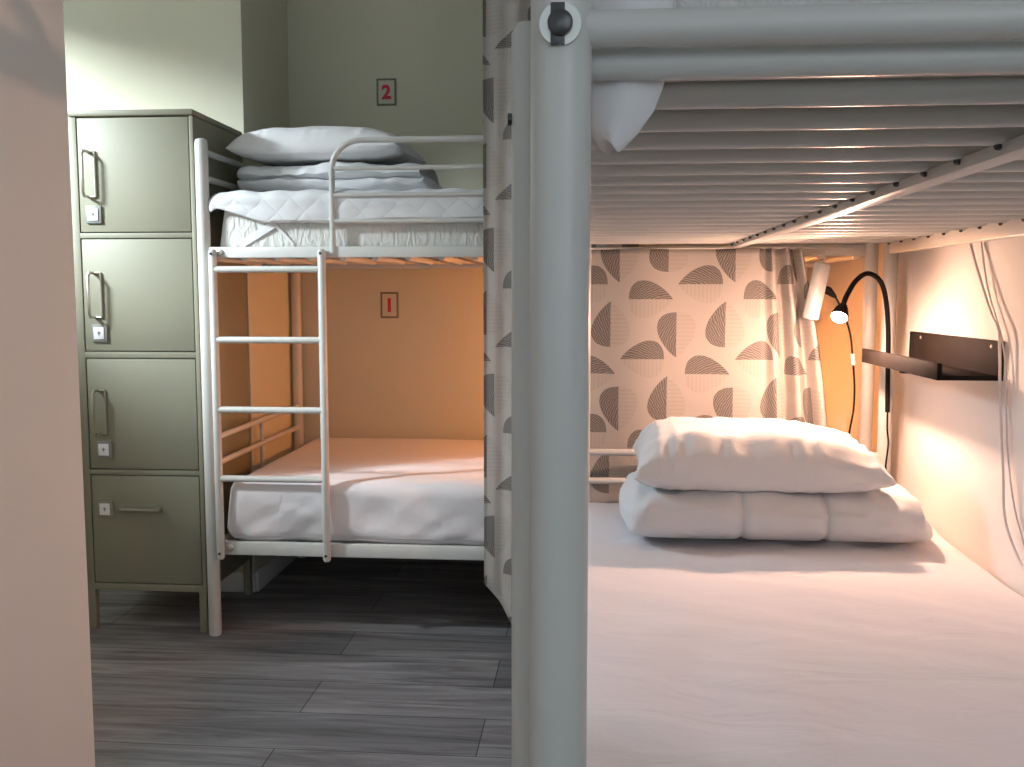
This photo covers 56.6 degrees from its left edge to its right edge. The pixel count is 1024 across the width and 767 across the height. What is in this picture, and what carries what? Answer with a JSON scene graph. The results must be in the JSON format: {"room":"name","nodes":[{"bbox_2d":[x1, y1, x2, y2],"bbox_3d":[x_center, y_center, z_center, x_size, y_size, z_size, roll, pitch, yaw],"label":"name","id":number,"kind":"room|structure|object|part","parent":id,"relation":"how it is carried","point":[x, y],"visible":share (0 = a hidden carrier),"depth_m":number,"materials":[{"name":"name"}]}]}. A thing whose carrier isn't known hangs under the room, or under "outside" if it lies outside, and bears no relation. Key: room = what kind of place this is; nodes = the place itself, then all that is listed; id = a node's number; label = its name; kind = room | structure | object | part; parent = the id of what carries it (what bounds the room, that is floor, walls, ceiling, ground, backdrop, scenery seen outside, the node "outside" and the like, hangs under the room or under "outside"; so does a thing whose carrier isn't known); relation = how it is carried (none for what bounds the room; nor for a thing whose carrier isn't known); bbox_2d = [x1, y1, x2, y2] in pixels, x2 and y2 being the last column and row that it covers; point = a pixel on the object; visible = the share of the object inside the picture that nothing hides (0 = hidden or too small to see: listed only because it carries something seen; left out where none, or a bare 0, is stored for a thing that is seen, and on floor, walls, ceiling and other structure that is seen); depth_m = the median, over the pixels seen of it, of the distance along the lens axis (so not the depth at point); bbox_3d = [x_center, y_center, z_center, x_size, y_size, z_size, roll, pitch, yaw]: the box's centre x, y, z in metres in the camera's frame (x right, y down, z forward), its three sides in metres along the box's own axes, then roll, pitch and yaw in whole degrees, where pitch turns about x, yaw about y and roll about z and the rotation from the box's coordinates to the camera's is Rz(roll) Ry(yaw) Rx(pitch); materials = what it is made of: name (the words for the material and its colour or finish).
{"room":"dormitory","nodes":[
{"label":"dormitory","id":0,"kind":"room"},
{"bbox_2d":[0,0,94,766],"bbox_3d":[-1.645,-0.228,-0.191,1.350,2.550,3.990,0,5,5],"label":"wall","id":1,"kind":"structure","parent":0,"point":[46,703],"depth_m":1.64,"materials":[{"name":"beige paint"}]},
{"bbox_2d":[63,0,293,591],"bbox_3d":[-1.438,-0.575,3.548,1.140,2.550,0.610,0,5,5],"label":"wall","id":2,"kind":"structure","parent":0,"point":[225,61],"depth_m":3.19,"materials":[{"name":"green paint"}]},
{"bbox_2d":[221,572,254,591],"bbox_3d":[-1.464,0.688,3.354,1.140,0.070,0.012,0,5,5],"label":"baseboard","id":3,"kind":"structure","parent":2,"relation":"attached to","point":[234,582],"depth_m":3.31,"materials":[{"name":"white wood"}]},
{"bbox_2d":[255,541,296,590],"bbox_3d":[-0.869,0.669,3.556,0.012,0.070,0.490,0,5,5],"label":"baseboard","id":4,"kind":"structure","parent":2,"relation":"attached to","point":[272,568],"depth_m":3.44,"materials":[{"name":"white wood"}]},
{"bbox_2d":[88,556,511,766],"bbox_3d":[-0.677,1.008,0.825,3.430,0.100,6.240,0,5,5],"label":"floor","id":5,"kind":"structure","parent":0,"point":[341,661],"depth_m":2.61,"materials":[{"name":"grey wood"}]},
{"bbox_2d":[68,109,252,632],"bbox_3d":[-1.105,-0.035,3.029,0.384,1.571,0.434,0,5,5],"label":"locker","id":6,"kind":"object","parent":5,"relation":"on","point":[132,172],"visible":0.97,"depth_m":2.85,"materials":[{"name":"green metal"}]},
{"bbox_3d":[-1.244,-0.616,2.787,0.030,0.142,0.037,0,5,5],"label":"handle","id":7,"kind":"part","parent":6,"relation":"part of","materials":[{"name":"silver metal"}]},
{"bbox_3d":[-1.296,0.696,2.946,0.024,0.130,0.024,0,5,5],"label":"leg","id":8,"kind":"part","parent":6,"relation":"part of","materials":[{"name":"beige paint"}]},
{"bbox_3d":[-1.240,-0.263,2.820,0.030,0.142,0.037,0,5,5],"label":"handle","id":9,"kind":"part","parent":6,"relation":"part of","materials":[{"name":"silver metal"}]},
{"bbox_3d":[-1.240,0.088,2.852,0.030,0.142,0.037,0,5,5],"label":"handle","id":10,"kind":"part","parent":6,"relation":"part of","materials":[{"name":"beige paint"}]},
{"bbox_3d":[-1.113,-0.615,2.803,0.338,0.332,0.014,0,5,5],"label":"door","id":11,"kind":"part","parent":6,"relation":"part of","materials":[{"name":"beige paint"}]},
{"bbox_3d":[-1.113,-0.263,2.836,0.338,0.332,0.014,0,5,5],"label":"door","id":12,"kind":"part","parent":6,"relation":"part of","materials":[{"name":"beige paint"}]},
{"bbox_3d":[-1.128,0.381,2.873,0.132,0.024,0.035,0,5,5],"label":"handle","id":13,"kind":"part","parent":6,"relation":"part of","materials":[{"name":"beige paint"}]},
{"bbox_3d":[-1.113,0.092,2.869,0.338,0.334,0.014,0,5,5],"label":"door","id":14,"kind":"part","parent":6,"relation":"part of","materials":[{"name":"beige paint"}]},
{"bbox_3d":[-1.113,0.445,2.901,0.338,0.333,0.014,0,5,5],"label":"drawer","id":15,"kind":"part","parent":6,"relation":"part of","materials":[{"name":"beige paint"}]},
{"bbox_3d":[-1.103,-0.810,2.974,0.384,0.018,0.401,0,5,5],"label":"panel","id":16,"kind":"part","parent":6,"relation":"part of","materials":[{"name":"beige paint"}]},
{"bbox_3d":[-0.943,0.699,2.917,0.024,0.130,0.024,0,5,5],"label":"leg","id":17,"kind":"part","parent":6,"relation":"part of","materials":[{"name":"green paint"}]},
{"bbox_3d":[-0.912,0.665,3.283,0.024,0.130,0.024,0,5,5],"label":"leg","id":18,"kind":"part","parent":6,"relation":"part of","materials":[{"name":"green paint"}]},
{"bbox_2d":[194,135,878,635],"bbox_3d":[0.081,-0.005,3.170,1.946,1.484,0.923,0,5,5],"label":"bunk bed","id":19,"kind":"object","parent":5,"relation":"on","point":[295,261],"visible":0.54,"depth_m":2.78,"materials":[{"name":"white metal"}]},
{"bbox_3d":[-0.904,0.027,2.829,0.039,1.484,0.039,0,5,5],"label":"post","id":20,"kind":"part","parent":19,"relation":"part of","materials":[{"name":"white metal"}]},
{"bbox_3d":[-0.872,0.068,2.806,0.024,0.920,0.024,0,5,5],"label":"ladder post","id":21,"kind":"part","parent":19,"relation":"part of","materials":[{"name":"white metal"}]},
{"bbox_3d":[-0.868,-0.640,3.200,0.019,0.019,0.841,0,5,5],"label":"rail","id":22,"kind":"part","parent":19,"relation":"part of","materials":[{"name":"white metal"}]},
{"bbox_3d":[-0.868,-0.716,3.193,0.019,0.019,0.841,0,5,5],"label":"rail","id":23,"kind":"part","parent":19,"relation":"part of","materials":[{"name":"white metal"}]},
{"bbox_3d":[-0.868,0.128,3.271,0.019,0.019,0.841,0,5,5],"label":"rail","id":24,"kind":"part","parent":19,"relation":"part of","materials":[{"name":"white metal"}]},
{"bbox_3d":[-0.868,0.208,3.279,0.019,0.019,0.841,0,5,5],"label":"rail","id":25,"kind":"part","parent":19,"relation":"part of","materials":[{"name":"white metal"}]},
{"bbox_3d":[-0.832,-0.053,3.687,0.039,1.484,0.039,0,5,5],"label":"post","id":26,"kind":"part","parent":19,"relation":"part of","materials":[{"name":"white metal"}]},
{"bbox_3d":[-0.549,0.071,2.779,0.024,0.920,0.024,0,5,5],"label":"ladder post","id":27,"kind":"part","parent":19,"relation":"part of","materials":[{"name":"white metal"}]},
{"bbox_3d":[0.046,0.502,2.794,1.877,0.040,0.020,0,5,5],"label":"rail","id":28,"kind":"part","parent":19,"relation":"part of","materials":[{"name":"white metal"}]},
{"bbox_2d":[227,438,483,545],"bbox_3d":[0.084,0.348,3.209,1.847,0.202,0.882,0,5,5],"label":"mattress","id":29,"kind":"object","parent":19,"relation":"on","point":[383,490],"visible":0.41,"depth_m":2.84,"materials":[{"name":"white fabric"}]},
{"bbox_2d":[306,541,474,545],"bbox_3d":[0.137,0.655,3.712,1.966,0.070,0.012,0,5,5],"label":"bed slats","id":30,"kind":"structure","parent":19,"relation":"attached to","point":[306,541],"depth_m":3.76,"materials":[{"name":"white metal"}]},
{"bbox_3d":[0.229,-0.534,2.673,1.515,0.330,0.017,0,5,5],"label":"guard rail","id":31,"kind":"part","parent":19,"relation":"part of","materials":[{"name":"white metal"}]},
{"bbox_3d":[0.046,-0.377,2.712,1.877,0.032,0.020,0,5,5],"label":"rail","id":32,"kind":"part","parent":19,"relation":"part of","materials":[{"name":"white metal"}]},
{"bbox_2d":[220,211,856,262],"bbox_3d":[0.085,-0.490,3.139,1.846,0.153,0.837,0,5,5],"label":"mattress","id":33,"kind":"object","parent":19,"relation":"on","point":[235,228],"visible":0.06,"depth_m":2.77,"materials":[{"name":"white fabric"}]},
{"bbox_2d":[209,188,482,246],"bbox_3d":[0.076,-0.514,3.120,1.866,0.171,0.861,0,5,5],"label":"topper","id":34,"kind":"object","parent":33,"relation":"on","point":[310,205],"visible":0.38,"depth_m":2.74,"materials":[{"name":"white fabric"}]},
{"bbox_2d":[237,161,442,191],"bbox_3d":[-0.537,-0.649,3.087,0.643,0.111,0.414,0,5,5],"label":"duvet","id":35,"kind":"object","parent":34,"relation":"on","point":[252,178],"visible":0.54,"depth_m":2.91,"materials":[{"name":"white fabric"}]},
{"bbox_2d":[226,126,426,165],"bbox_3d":[-0.582,-0.756,3.062,0.540,0.112,0.400,1,5,8],"label":"pillow","id":36,"kind":"object","parent":35,"relation":"on","point":[310,145],"visible":0.69,"depth_m":2.90,"materials":[{"name":"white fabric"}]},
{"bbox_3d":[0.996,0.041,2.672,0.039,1.484,0.039,0,5,5],"label":"post","id":37,"kind":"part","parent":19,"relation":"part of","materials":[{"name":"white metal"}]},
{"bbox_2d":[508,0,1023,766],"bbox_3d":[0.505,0.143,1.580,0.864,1.484,2.046,0,5,5],"label":"bunk bed","id":38,"kind":"object","parent":5,"relation":"on","point":[905,164],"depth_m":0.65,"materials":[{"name":"white metal"}]},
{"bbox_3d":[0.011,0.239,0.688,0.024,0.970,0.024,0,5,5],"label":"ladder post","id":39,"kind":"part","parent":38,"relation":"part of","materials":[{"name":"white metal"}]},
{"bbox_3d":[0.030,0.231,0.624,0.039,1.484,0.039,0,5,5],"label":"post","id":40,"kind":"part","parent":38,"relation":"part of","materials":[{"name":"white metal"}]},
{"bbox_2d":[539,2,581,45],"bbox_3d":[0.029,-0.213,0.563,0.025,0.025,0.004,0,5,5],"label":"washer","id":41,"kind":"object","parent":38,"relation":"in","point":[560,23],"depth_m":0.56,"materials":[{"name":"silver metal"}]},
{"bbox_3d":[0.196,0.047,2.608,0.039,1.484,0.039,0,5,5],"label":"post","id":42,"kind":"part","parent":38,"relation":"part of","materials":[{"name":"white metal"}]},
{"bbox_3d":[0.598,0.271,2.595,0.782,0.019,0.019,0,5,5],"label":"rail","id":43,"kind":"part","parent":38,"relation":"part of","materials":[{"name":"white metal"}]},
{"bbox_2d":[591,0,672,154],"bbox_3d":[0.077,-0.208,0.614,0.054,0.116,0.018,0,5,5],"label":"sheet corner","id":44,"kind":"object","parent":38,"relation":"hanging from","point":[620,110],"visible":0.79,"depth_m":0.61,"materials":[{"name":"white fabric"}]},
{"bbox_2d":[591,246,852,249],"bbox_3d":[0.538,-0.368,2.585,0.760,0.006,0.006,0,5,5],"label":"wire","id":45,"kind":"object","parent":38,"relation":"attached to","point":[837,247],"visible":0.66,"depth_m":2.58,"materials":[{"name":"white metal"}]},
{"bbox_2d":[589,248,827,502],"bbox_3d":[0.530,0.130,2.628,0.726,0.996,0.050,0,5,5],"label":"curtain","id":46,"kind":"object","parent":45,"relation":"hanging from","point":[696,333],"visible":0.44,"depth_m":2.61,"materials":[{"name":"beige fabric"}]},
{"bbox_3d":[0.598,0.192,2.588,0.782,0.019,0.019,0,5,5],"label":"rail","id":47,"kind":"part","parent":38,"relation":"part of","materials":[{"name":"white metal"}]},
{"bbox_2d":[586,502,1023,766],"bbox_3d":[0.529,0.490,1.612,0.855,0.202,1.947,0,5,5],"label":"mattress","id":48,"kind":"object","parent":38,"relation":"on","point":[739,652],"visible":0.8,"depth_m":1.47,"materials":[{"name":"white fabric"}]},
{"bbox_2d":[619,471,932,542],"bbox_3d":[0.604,0.280,2.266,0.695,0.123,0.457,0,5,5],"label":"duvet","id":49,"kind":"object","parent":48,"relation":"on","point":[890,514],"visible":0.7,"depth_m":2.07,"materials":[{"name":"white fabric"}]},
{"bbox_2d":[632,416,898,492],"bbox_3d":[0.574,0.163,2.280,0.579,0.149,0.459,0,5,5],"label":"pillow","id":50,"kind":"object","parent":49,"relation":"on","point":[720,454],"visible":1,"depth_m":2.10,"materials":[{"name":"white fabric"}]},
{"bbox_3d":[0.432,-0.214,0.549,0.782,0.022,0.022,0,5,5],"label":"rail","id":51,"kind":"part","parent":38,"relation":"part of","materials":[{"name":"white metal"}]},
{"bbox_3d":[0.806,-0.264,2.512,0.067,0.193,0.040,0,5,5],"label":"power strip","id":52,"kind":"part","parent":38,"relation":"part of","materials":[{"name":"white plastic"}]},
{"bbox_2d":[665,0,1023,81],"bbox_3d":[0.514,-0.376,1.545,0.765,0.147,1.920,0,5,5],"label":"mattress","id":53,"kind":"object","parent":38,"relation":"on","point":[676,3],"visible":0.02,"depth_m":0.62,"materials":[{"name":"white fabric"}]},
{"bbox_3d":[0.999,0.053,2.542,0.039,1.484,0.039,0,5,5],"label":"post","id":54,"kind":"part","parent":38,"relation":"part of","materials":[{"name":"white metal"}]},
{"bbox_3d":[0.916,-0.266,1.511,0.020,0.032,1.970,0,5,5],"label":"rail","id":55,"kind":"part","parent":38,"relation":"part of","materials":[{"name":"white metal"}]},
{"bbox_2d":[287,0,812,444],"bbox_3d":[0.202,-0.585,3.658,2.110,2.550,0.120,0,5,5],"label":"wall","id":56,"kind":"structure","parent":0,"point":[419,373],"depth_m":3.65,"materials":[{"name":"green paint"}]},
{"bbox_2d":[376,78,396,105],"bbox_3d":[-0.476,-1.105,3.602,0.076,0.101,0.007,0,5,5],"label":"wall sign","id":57,"kind":"object","parent":56,"relation":"attached to","point":[386,87],"visible":1,"depth_m":3.60,"materials":[{"name":"beige paper"}]},
{"bbox_2d":[380,292,398,317],"bbox_3d":[-0.474,-0.303,3.676,0.070,0.101,0.007,0,5,5],"label":"wall sign","id":58,"kind":"object","parent":56,"relation":"attached to","point":[389,300],"visible":1,"depth_m":3.67,"materials":[{"name":"beige paper"}]},
{"bbox_2d":[825,286,855,433],"bbox_3d":[0.881,-0.014,2.553,0.127,0.497,0.041,-3,6,-26],"label":"cable","id":59,"kind":"object","parent":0,"point":[829,291],"visible":0.84,"depth_m":2.54,"materials":[{"name":"black plastic"}]},
{"bbox_3d":[0.899,0.000,2.558,0.097,0.467,0.030,-5,7,-41],"label":"cord","id":60,"kind":"part","parent":59,"relation":"part of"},
{"bbox_2d":[850,353,855,364],"bbox_3d":[0.915,-0.066,2.549,0.020,0.033,0.011,-5,7,-44],"label":"switch","id":61,"kind":"object","parent":59,"relation":"attached to","point":[852,355],"depth_m":2.54,"materials":[{"name":"white plastic"}]},
{"bbox_2d":[815,219,1023,596],"bbox_3d":[0.942,-0.299,0.569,0.120,2.550,5.940,0,5,5],"label":"wall","id":62,"kind":"structure","parent":0,"point":[946,452],"depth_m":2.17,"materials":[{"name":"white paint"}]},
{"bbox_2d":[831,271,908,469],"bbox_3d":[0.909,0.016,2.417,0.298,0.602,0.052,-3,6,-32],"label":"reading lamp","id":63,"kind":"object","parent":62,"relation":"attached to","point":[839,314],"visible":0.87,"depth_m":2.44,"materials":[{"name":"black metal"}]},
{"bbox_3d":[0.803,-0.176,2.326,0.041,0.044,0.041,0,5,5],"label":"lamp shade","id":64,"kind":"part","parent":63,"relation":"part of","materials":[{"name":"white plastic"}]},
{"bbox_3d":[0.800,-0.163,2.324,0.035,0.027,0.035,0,5,5],"label":"bulb","id":65,"kind":"part","parent":63,"relation":"part of","materials":[{"name":"white"}]},
{"bbox_2d":[862,331,1004,380],"bbox_3d":[0.949,-0.070,2.187,0.130,0.080,0.540,0,5,5],"label":"wall shelf","id":66,"kind":"object","parent":62,"relation":"attached to","point":[933,356],"visible":0.99,"depth_m":2.10,"materials":[{"name":"black metal"}]},
{"bbox_3d":[1.008,-0.070,2.182,0.012,0.080,0.540,0,5,5],"label":"panel","id":67,"kind":"part","parent":66,"relation":"part of","materials":[{"name":"brown metal"}]},
{"bbox_2d":[969,243,1023,569],"bbox_3d":[0.972,0.020,1.903,0.006,0.633,0.353,0,5,5],"label":"cable","id":68,"kind":"object","parent":62,"relation":"attached to","point":[970,244],"visible":0.96,"depth_m":1.89,"materials":[{"name":"white plastic"}]},
{"bbox_2d":[980,242,1023,546],"bbox_3d":[0.981,0.025,1.888,0.004,0.633,0.315,0,5,5],"label":"cable","id":69,"kind":"object","parent":62,"relation":"attached to","point":[981,244],"visible":0.97,"depth_m":1.88,"materials":[{"name":"white plastic"}]},
{"bbox_3d":[-0.677,-1.631,0.580,3.430,0.100,6.240,0,5,5],"label":"ceiling","id":70,"kind":"structure","parent":0,"visible":0},
{"bbox_3d":[0.147,-1.706,2.530,0.510,0.110,0.028,0,5,5],"label":"rail","id":71,"kind":"object","parent":70,"relation":"attached to","visible":0},
{"bbox_2d":[482,0,645,624],"bbox_3d":[0.145,-0.462,2.649,0.455,2.390,0.032,0,5,5],"label":"curtain","id":72,"kind":"object","parent":71,"relation":"hanging from","point":[500,17],"visible":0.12,"depth_m":2.69,"materials":[{"name":"beige fabric"}]}
]}

